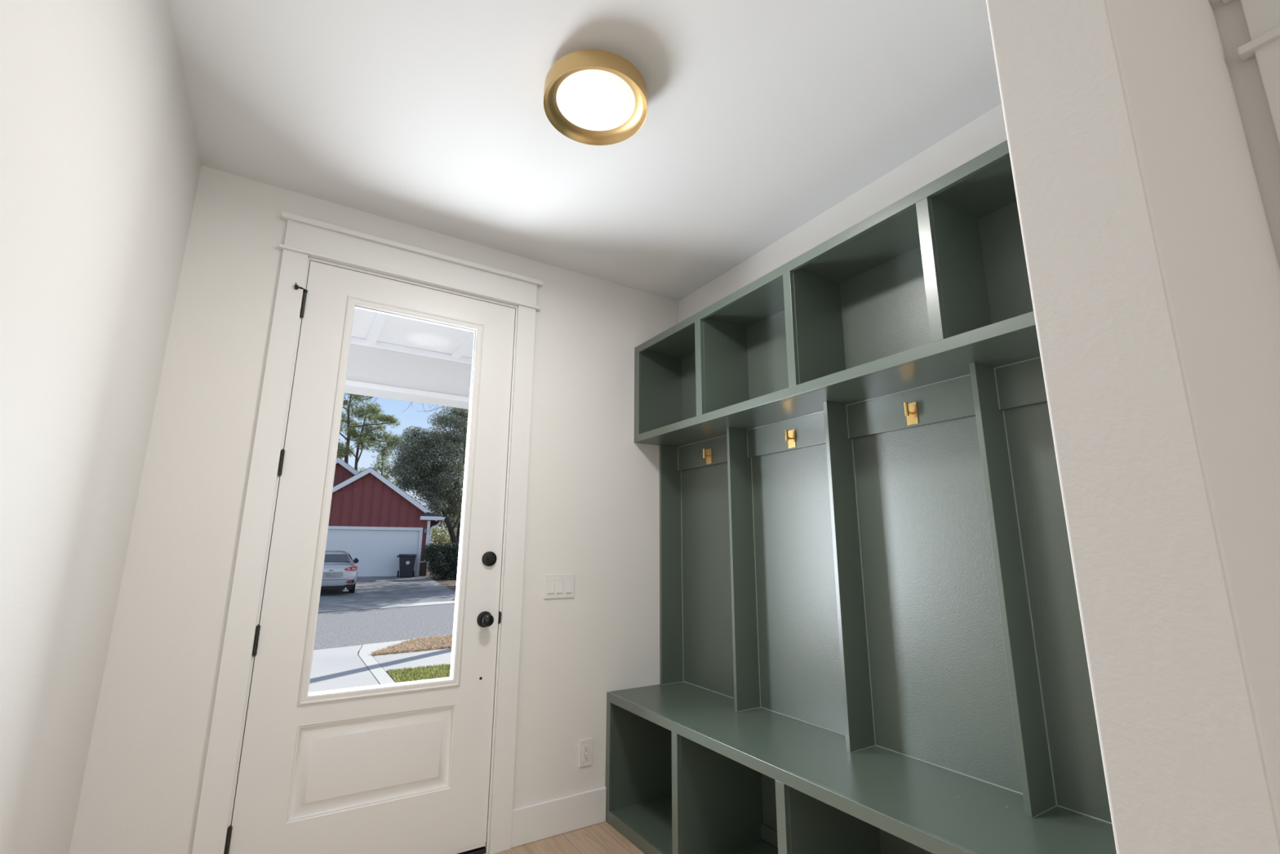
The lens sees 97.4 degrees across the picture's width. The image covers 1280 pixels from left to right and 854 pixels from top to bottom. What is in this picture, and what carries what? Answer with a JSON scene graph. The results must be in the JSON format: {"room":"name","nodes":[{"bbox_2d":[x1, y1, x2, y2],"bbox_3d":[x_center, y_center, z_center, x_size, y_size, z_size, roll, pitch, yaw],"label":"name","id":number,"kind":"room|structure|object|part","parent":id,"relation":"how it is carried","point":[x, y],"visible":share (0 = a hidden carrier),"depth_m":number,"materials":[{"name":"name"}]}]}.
{"room":"mudroom","nodes":[
{"label":"mudroom","id":0,"kind":"room"},
{"bbox_2d":[0,0,201,853],"bbox_3d":[-0.034,-0.283,-0.868,0.150,2.808,7.050,8,-14,-31],"label":"wall","id":1,"kind":"structure","parent":0,"point":[100,164],"depth_m":1.30,"materials":[{"name":"white paint"}]},
{"bbox_2d":[69,164,678,853],"bbox_3d":[-0.809,0.470,2.641,2.362,2.808,0.150,8,-14,-31],"label":"wall","id":2,"kind":"structure","parent":0,"point":[593,502],"depth_m":2.31,"materials":[{"name":"white paint"}]},
{"bbox_2d":[191,211,543,853],"bbox_3d":[-1.059,0.467,2.459,1.170,2.635,0.186,8,-14,-31],"label":"door frame","id":3,"kind":"structure","parent":2,"relation":"attached to","point":[304,237],"depth_m":2.40,"materials":[{"name":"white paint"}]},
{"bbox_3d":[-1.461,0.473,2.119,0.090,2.476,0.019,8,-14,-31],"label":"casing","id":4,"kind":"part","parent":3,"relation":"part of","materials":[{"name":"white paint"}]},
{"bbox_3d":[-0.647,0.873,2.585,0.013,0.056,0.034,8,-14,-31],"label":"strike plate","id":5,"kind":"part","parent":3,"relation":"part of","materials":[{"name":"black"}]},
{"bbox_3d":[-0.592,0.593,2.653,0.093,2.476,0.019,8,-14,-31],"label":"casing","id":6,"kind":"part","parent":3,"relation":"part of","materials":[{"name":"white paint"}]},
{"bbox_2d":[224,260,515,853],"bbox_3d":[-1.047,0.524,2.378,0.958,2.430,0.118,8,-14,-31],"label":"door","id":7,"kind":"structure","parent":2,"relation":"in","point":[403,767],"depth_m":2.29,"materials":[{"name":"white paint"}]},
{"bbox_3d":[-1.039,1.314,2.231,0.586,0.323,0.014,8,-14,-31],"label":"raised panel","id":8,"kind":"part","parent":7,"relation":"part of","materials":[{"name":"white paint"}]},
{"bbox_3d":[-1.034,0.272,2.454,0.605,1.665,0.027,8,-14,-31],"label":"lite frame","id":9,"kind":"part","parent":7,"relation":"part of","materials":[{"name":"white paint"}]},
{"bbox_3d":[-1.052,0.278,2.483,0.605,1.665,0.027,8,-14,-31],"label":"exterior lite frame","id":10,"kind":"part","parent":7,"relation":"part of","materials":[{"name":"white paint"}]},
{"bbox_3d":[-0.681,0.859,2.505,0.053,0.053,0.056,8,-14,-31],"label":"knob","id":11,"kind":"part","parent":7,"relation":"part of","materials":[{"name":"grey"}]},
{"bbox_2d":[511,786,606,848],"bbox_3d":[-0.361,1.764,2.554,0.467,0.146,0.015,8,-14,-31],"label":"baseboard","id":12,"kind":"structure","parent":2,"relation":"attached to","point":[531,823],"depth_m":2.54,"materials":[{"name":"white paint"}]},
{"bbox_2d":[543,573,574,599],"bbox_3d":[-0.392,0.777,2.747,0.160,0.114,0.012,8,-14,-31],"label":"light switch","id":13,"kind":"object","parent":2,"relation":"attached to","point":[556,585],"visible":1,"depth_m":2.74,"materials":[{"name":"white plastic"}]},
{"bbox_2d":[578,737,592,767],"bbox_3d":[-0.257,1.545,2.672,0.069,0.117,0.009,8,-14,-31],"label":"power outlet","id":14,"kind":"object","parent":2,"relation":"attached to","point":[585,756],"visible":1,"depth_m":2.67,"materials":[{"name":"white plastic"}]},
{"bbox_2d":[582,744,589,760],"bbox_3d":[-0.255,1.545,2.670,0.034,0.067,0.004,8,-14,-31],"label":"receptacle","id":15,"kind":"object","parent":14,"relation":"attached to","point":[585,747],"depth_m":2.67,"materials":[{"name":"white plastic"}]},
{"bbox_2d":[487,821,644,853],"bbox_3d":[1.867,1.322,-0.076,4.564,0.080,6.900,8,-14,-31],"label":"floor","id":16,"kind":"structure","parent":0,"point":[602,837],"depth_m":2.45,"materials":[{"name":"brown wood"}]},
{"bbox_2d":[604,681,1116,853],"bbox_3d":[0.645,1.411,1.890,0.463,0.565,2.312,8,-14,-31],"label":"storage bench","id":17,"kind":"object","parent":16,"relation":"on","point":[687,771],"visible":1,"depth_m":2.00,"materials":[{"name":"green paint"}]},
{"bbox_3d":[0.456,1.635,1.720,0.018,0.053,2.312,8,-14,-31],"label":"rail","id":18,"kind":"part","parent":17,"relation":"part of","materials":[{"name":"grey paint"}]},
{"bbox_3d":[0.652,1.650,1.843,0.445,0.019,2.312,8,-14,-31],"label":"panel","id":19,"kind":"part","parent":17,"relation":"part of","materials":[{"name":"grey paint"}]},
{"bbox_3d":[0.832,1.634,1.944,0.017,0.056,2.282,8,-14,-31],"label":"baseboard","id":20,"kind":"part","parent":17,"relation":"part of","materials":[{"name":"grey paint"}]},
{"bbox_3d":[0.458,1.129,1.829,0.018,0.040,2.312,8,-14,-31],"label":"rail","id":21,"kind":"part","parent":17,"relation":"part of","materials":[{"name":"grey paint"}]},
{"bbox_3d":[0.836,1.432,2.009,0.011,0.478,2.312,8,-14,-31],"label":"panel","id":22,"kind":"part","parent":17,"relation":"part of","materials":[{"name":"grey paint"}]},
{"bbox_2d":[659,356,1111,824],"bbox_3d":[0.784,0.532,2.166,0.145,1.275,2.312,8,-14,-31],"label":"locker","id":23,"kind":"object","parent":17,"relation":"on","point":[877,579],"visible":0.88,"depth_m":2.02,"materials":[{"name":"grey paint"}]},
{"bbox_3d":[0.379,0.136,3.023,0.020,0.139,0.564,8,-14,-31],"label":"hook rail","id":24,"kind":"part","parent":23,"relation":"part of","materials":[{"name":"grey paint"}]},
{"bbox_2d":[702,448,711,464],"bbox_3d":[0.353,0.154,3.002,0.041,0.081,0.043,8,-14,-31],"label":"coat hook","id":25,"kind":"object","parent":23,"relation":"attached to","point":[708,455],"visible":1,"depth_m":3.00,"materials":[{"name":"gold metal"}]},
{"bbox_3d":[0.690,0.033,2.539,0.020,0.139,0.568,8,-14,-31],"label":"hook rail","id":26,"kind":"part","parent":23,"relation":"part of","materials":[{"name":"grey paint"}]},
{"bbox_2d":[784,429,795,448],"bbox_3d":[0.665,0.051,2.517,0.041,0.081,0.043,8,-14,-31],"label":"coat hook","id":27,"kind":"object","parent":23,"relation":"attached to","point":[789,436],"visible":1,"depth_m":2.52,"materials":[{"name":"gold metal"}]},
{"bbox_2d":[903,401,918,425],"bbox_3d":[0.973,-0.051,2.038,0.041,0.081,0.043,8,-14,-31],"label":"coat hook","id":28,"kind":"object","parent":23,"relation":"attached to","point":[910,409],"visible":1,"depth_m":2.04,"materials":[{"name":"gold metal"}]},
{"bbox_3d":[0.999,-0.069,2.059,0.020,0.139,0.556,8,-14,-31],"label":"hook rail","id":29,"kind":"part","parent":23,"relation":"part of","materials":[{"name":"grey paint"}]},
{"bbox_3d":[1.298,-0.168,1.595,0.020,0.139,0.532,8,-14,-31],"label":"hook rail","id":30,"kind":"part","parent":23,"relation":"part of","materials":[{"name":"grey paint"}]},
{"bbox_2d":[168,0,1001,301],"bbox_3d":[1.840,-1.458,0.589,4.564,0.120,7.050,8,-14,-31],"label":"ceiling","id":31,"kind":"structure","parent":0,"point":[763,117],"depth_m":1.97,"materials":[{"name":"white paint"}]},
{"bbox_2d":[543,49,647,145],"bbox_3d":[-0.144,-1.084,1.847,0.338,0.098,0.338,8,-14,-31],"label":"ceiling light","id":32,"kind":"object","parent":31,"relation":"attached to","point":[592,97],"visible":1,"depth_m":1.81,"materials":[{"name":"gold plastic"}]},
{"bbox_2d":[555,69,635,130],"bbox_3d":[-0.144,-1.065,1.843,0.258,0.022,0.258,8,-14,-31],"label":"diffuser","id":33,"kind":"object","parent":32,"relation":"attached to","point":[587,100],"depth_m":1.83,"materials":[{"name":"white"}]},
{"bbox_2d":[678,103,1007,323],"bbox_3d":[0.870,0.412,2.337,0.150,2.808,2.462,8,-14,-31],"label":"wall","id":34,"kind":"structure","parent":0,"point":[985,132],"depth_m":2.37,"materials":[{"name":"white paint"}]},
{"bbox_2d":[634,139,1040,447],"bbox_3d":[0.716,-0.371,2.315,0.315,0.557,2.312,8,-14,-31],"label":"cubby shelf","id":35,"kind":"object","parent":34,"relation":"attached to","point":[934,283],"visible":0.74,"depth_m":2.18,"materials":[{"name":"grey paint"}]},
{"bbox_3d":[0.114,-0.179,3.254,0.281,0.501,0.047,8,-14,-31],"label":"panel","id":36,"kind":"part","parent":35,"relation":"part of","materials":[{"name":"grey paint"}]},
{"bbox_3d":[0.591,-0.640,2.292,0.018,0.042,2.312,8,-14,-31],"label":"rail","id":37,"kind":"part","parent":35,"relation":"part of","materials":[{"name":"grey paint"}]},
{"bbox_3d":[0.725,-0.633,2.376,0.297,0.020,2.312,8,-14,-31],"label":"panel","id":38,"kind":"part","parent":35,"relation":"part of","materials":[{"name":"grey paint"}]},
{"bbox_3d":[0.589,-0.135,2.183,0.018,0.039,2.312,8,-14,-31],"label":"rail","id":39,"kind":"part","parent":35,"relation":"part of","materials":[{"name":"grey paint"}]},
{"bbox_3d":[0.722,-0.116,2.265,0.297,0.036,2.312,8,-14,-31],"label":"panel","id":40,"kind":"part","parent":35,"relation":"part of","materials":[{"name":"grey paint"}]},
{"bbox_3d":[0.843,-0.362,2.394,0.016,0.501,2.312,8,-14,-31],"label":"panel","id":41,"kind":"part","parent":35,"relation":"part of","materials":[{"name":"grey paint"}]},
{"bbox_2d":[986,0,1279,853],"bbox_3d":[1.090,0.095,0.978,1.264,2.758,0.134,8,-14,-31],"label":"wall partition","id":42,"kind":"structure","parent":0,"point":[1153,269],"depth_m":0.67,"materials":[{"name":"white paint"}]},
{"bbox_2d":[1211,0,1279,267],"bbox_3d":[2.421,-0.295,-0.853,0.130,2.758,4.454,8,-14,-31],"label":"wall","id":43,"kind":"structure","parent":0,"point":[1263,143],"depth_m":1.09,"materials":[{"name":"white paint"}]},
{"bbox_2d":[1222,0,1279,145],"bbox_3d":[1.427,0.191,0.497,0.036,2.370,0.957,8,-14,-31],"label":"door frame","id":44,"kind":"structure","parent":43,"relation":"attached to","point":[1262,17],"depth_m":1.07,"materials":[{"name":"white paint"}]},
{"bbox_3d":[1.215,0.344,0.824,0.019,2.207,0.090,8,-14,-31],"label":"casing","id":45,"kind":"part","parent":44,"relation":"part of","materials":[{"name":"white paint"}]},
{"label":"outside","id":46,"kind":"structure","parent":0,"visible":0},
{"bbox_2d":[308,644,379,692],"bbox_3d":[-5.227,2.816,5.333,5.400,0.120,6.339,8,-14,-31],"label":"driveway","id":47,"kind":"structure","parent":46,"point":[336,668],"depth_m":7.40,"materials":[{"name":"concrete"}]},
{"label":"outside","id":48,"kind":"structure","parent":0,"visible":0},
{"bbox_2d":[318,575,455,613],"bbox_3d":[-12.057,5.559,18.435,12.100,0.576,15.126,8,-14,-31],"label":"driveway","id":49,"kind":"structure","parent":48,"point":[371,592],"depth_m":19.09,"materials":[{"name":"concrete"}]},
{"bbox_2d":[320,550,359,592],"bbox_3d":[-11.305,5.212,20.385,2.061,1.483,4.640,7,-14,-30],"label":"car","id":50,"kind":"object","parent":49,"relation":"on","point":[340,570],"visible":0.56,"depth_m":18.69,"materials":[{"name":"silver metal"}]},
{"bbox_3d":[-10.127,4.833,18.435,0.285,0.144,0.010,7,-14,-30],"label":"licence plate","id":51,"kind":"part","parent":50,"relation":"part of","materials":[{"name":"white metal"}]},
{"bbox_2d":[344,565,357,570],"bbox_3d":[-9.693,4.734,18.846,0.397,0.144,0.235,8,-14,-31],"label":"tail light","id":52,"kind":"object","parent":50,"relation":"attached to","point":[346,567],"depth_m":18.77,"materials":[{"name":"red plastic"}]},
{"bbox_2d":[353,557,359,563],"bbox_3d":[-10.871,5.102,21.480,0.249,0.206,0.140,7,-14,-30],"label":"mirror","id":53,"kind":"object","parent":50,"relation":"attached to","point":[356,560],"depth_m":21.44,"materials":[{"name":"black mirror"}]},
{"bbox_2d":[396,554,416,577],"bbox_3d":[-10.729,6.357,25.826,0.840,1.025,0.828,6,-13,-24],"label":"trash bin","id":54,"kind":"object","parent":49,"relation":"on","point":[406,562],"visible":1,"depth_m":25.53,"materials":[{"name":"grey plastic"}]},
{"bbox_3d":[-10.700,5.895,25.913,0.740,0.085,0.784,6,-13,-24],"label":"lid","id":55,"kind":"part","parent":54,"relation":"part of","materials":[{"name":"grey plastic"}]},
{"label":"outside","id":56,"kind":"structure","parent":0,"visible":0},
{"bbox_3d":[-17.677,9.645,36.193,70.000,0.300,73.100,8,-14,-31],"label":"ground","id":57,"kind":"structure","parent":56,"visible":0},
{"bbox_2d":[336,392,403,470],"bbox_3d":[-18.831,2.747,36.821,5.181,12.727,5.272,-3,-12,13],"label":"pine tree","id":58,"kind":"object","parent":57,"relation":"on","point":[371,412],"visible":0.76,"depth_m":37.04,"materials":[{"name":"green plant"}]},
{"bbox_2d":[357,453,404,488],"bbox_3d":[-18.831,5.885,40.647,4.135,8.205,2.558,8,-14,-31],"label":"pine tree","id":59,"kind":"object","parent":57,"relation":"on","point":[383,463],"visible":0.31,"depth_m":40.94,"materials":[{"name":"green plant"}]},
{"bbox_2d":[358,639,408,684],"bbox_3d":[5.074,5.657,18.297,5.802,0.120,31.418,-8,-15,33],"label":"curb","id":60,"kind":"object","parent":57,"relation":"on","point":[375,668],"visible":0.24,"depth_m":8.03,"materials":[{"name":"grey concrete"}]},
{"bbox_2d":[379,600,454,608],"bbox_3d":[6.516,7.856,28.466,38.567,0.120,0.732,12,-17,-43],"label":"gutter","id":61,"kind":"object","parent":57,"relation":"on","point":[443,602],"visible":0.14,"depth_m":15.97,"materials":[{"name":"grey concrete"}]},
{"bbox_2d":[428,505,460,560],"bbox_3d":[-24.610,10.999,59.834,39.101,8.392,7.063,8,-14,-31],"label":"trees","id":62,"kind":"object","parent":57,"relation":"on","point":[434,540],"visible":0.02,"depth_m":61.67,"materials":[{"name":"green plant"}]},
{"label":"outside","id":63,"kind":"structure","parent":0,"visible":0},
{"bbox_2d":[386,666,449,682],"bbox_3d":[2.148,3.558,8.568,10.580,0.120,3.900,8,-14,-31],"label":"bed","id":64,"kind":"object","parent":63,"point":[390,675],"visible":0.07,"depth_m":7.09,"materials":[{"name":"plant"}]},
{"bbox_2d":[387,662,450,682],"bbox_3d":[-0.744,3.243,7.583,4.653,0.054,2.528,8,-14,-31],"label":"grass","id":65,"kind":"structure","parent":64,"relation":"on","point":[430,671],"depth_m":7.23,"materials":[{"name":"green plant"}]},
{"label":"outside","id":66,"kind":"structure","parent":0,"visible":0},
{"bbox_2d":[426,563,456,600],"bbox_3d":[-2.673,11.296,44.685,35.390,0.530,44.443,8,-14,-31],"label":"planting bed","id":67,"kind":"object","parent":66,"point":[451,584],"visible":0.03,"depth_m":24.09,"materials":[{"name":"brown soil"}]},
{"bbox_2d":[325,457,445,576],"bbox_3d":[-15.602,4.807,29.730,9.210,5.630,9.860,6,-13,-24],"label":"house","id":68,"kind":"structure","parent":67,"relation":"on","point":[372,519],"depth_m":26.27,"materials":[{"name":"red wood"}]},
{"bbox_3d":[-12.799,5.689,25.723,5.220,2.240,0.090,6,-13,-24],"label":"garage trim","id":69,"kind":"part","parent":68,"relation":"part of","materials":[{"name":"white"}]},
{"bbox_2d":[381,406,468,556],"bbox_3d":[-9.621,3.408,33.102,10.841,10.048,6.126,8,-14,-31],"label":"evergreen tree","id":70,"kind":"object","parent":67,"relation":"on","point":[442,495],"visible":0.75,"depth_m":31.08,"materials":[{"name":"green plant"}]},
{"bbox_2d":[421,542,458,579],"bbox_3d":[-8.630,6.256,26.197,3.045,1.762,1.542,10,-16,-38],"label":"hedge","id":71,"kind":"object","parent":67,"relation":"on","point":[445,566],"visible":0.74,"depth_m":25.59,"materials":[{"name":"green plant"}]},
{"bbox_2d":[428,515,460,552],"bbox_3d":[-11.882,7.187,35.108,3.144,3.379,1.779,8,-14,-31],"label":"shrub","id":72,"kind":"object","parent":67,"relation":"on","point":[444,535],"visible":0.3,"depth_m":34.77,"materials":[{"name":"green plant"}]},
{"bbox_3d":[-1.469,-0.851,3.978,7.900,0.250,2.300,8,-14,-31],"label":"porch roof","id":73,"kind":"structure","parent":0,"visible":0},
{"bbox_2d":[351,307,473,358],"bbox_3d":[-1.430,-0.724,3.885,7.500,0.038,2.150,8,-14,-31],"label":"ceiling","id":74,"kind":"structure","parent":73,"relation":"attached to","point":[398,331],"depth_m":4.05,"materials":[{"name":"white paint"}]},
{"bbox_2d":[346,343,471,396],"bbox_3d":[-1.796,-0.425,4.414,7.500,0.323,0.220,8,-14,-31],"label":"beam","id":75,"kind":"structure","parent":74,"relation":"attached to","point":[366,364],"depth_m":4.30,"materials":[{"name":"white paint"}]},
{"bbox_2d":[344,379,469,408],"bbox_3d":[-1.796,-0.247,4.375,7.500,0.040,0.250,8,-14,-31],"label":"trim","id":76,"kind":"structure","parent":75,"relation":"attached to","point":[353,387],"depth_m":4.31,"materials":[{"name":"white"}]},
{"bbox_2d":[350,336,471,364],"bbox_3d":[-1.730,-0.582,4.341,7.500,0.050,0.025,8,-14,-31],"label":"trim","id":77,"kind":"structure","parent":74,"relation":"attached to","point":[354,340],"depth_m":4.31,"materials":[{"name":"white"}]},
{"bbox_2d":[364,312,474,358],"bbox_3d":[-1.826,-0.813,3.332,3.154,0.024,1.625,8,-14,-31],"label":"batten","id":78,"kind":"object","parent":74,"relation":"attached to","point":[380,319],"visible":0.13,"depth_m":4.04,"materials":[{"name":"white"}]},
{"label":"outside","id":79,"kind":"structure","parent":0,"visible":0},
{"bbox_2d":[373,648,451,671],"bbox_3d":[8.176,5.117,15.715,28.614,0.120,1.700,8,-14,-32],"label":"sidewalk","id":80,"kind":"structure","parent":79,"point":[390,661],"depth_m":8.19,"materials":[{"name":"concrete"}]},
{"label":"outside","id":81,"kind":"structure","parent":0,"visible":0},
{"bbox_2d":[373,645,451,655],"bbox_3d":[0.067,4.294,12.085,11.064,0.120,2.423,12,-17,-43],"label":"bed","id":82,"kind":"object","parent":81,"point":[437,646],"visible":0.08,"depth_m":8.81,"materials":[{"name":"beige soil"}]},
{"bbox_2d":[368,633,453,654],"bbox_3d":[-3.246,3.698,9.805,3.072,0.049,1.598,10,-15,-37],"label":"straw","id":83,"kind":"object","parent":82,"relation":"on","point":[427,642],"visible":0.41,"depth_m":9.21,"materials":[{"name":"beige plant"}]},
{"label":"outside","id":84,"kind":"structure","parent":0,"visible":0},
{"bbox_2d":[313,603,454,649],"bbox_3d":[-3.566,4.771,14.310,72.952,0.120,5.712,12,-17,-43],"label":"street","id":85,"kind":"structure","parent":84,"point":[334,629],"depth_m":11.84,"materials":[{"name":"grey asphalt"}]},
{"bbox_2d":[345,393,445,413],"bbox_3d":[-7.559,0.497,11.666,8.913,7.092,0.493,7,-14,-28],"label":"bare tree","id":86,"kind":"object","parent":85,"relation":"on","point":[345,393],"visible":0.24,"depth_m":12.72,"materials":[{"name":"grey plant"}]}
]}

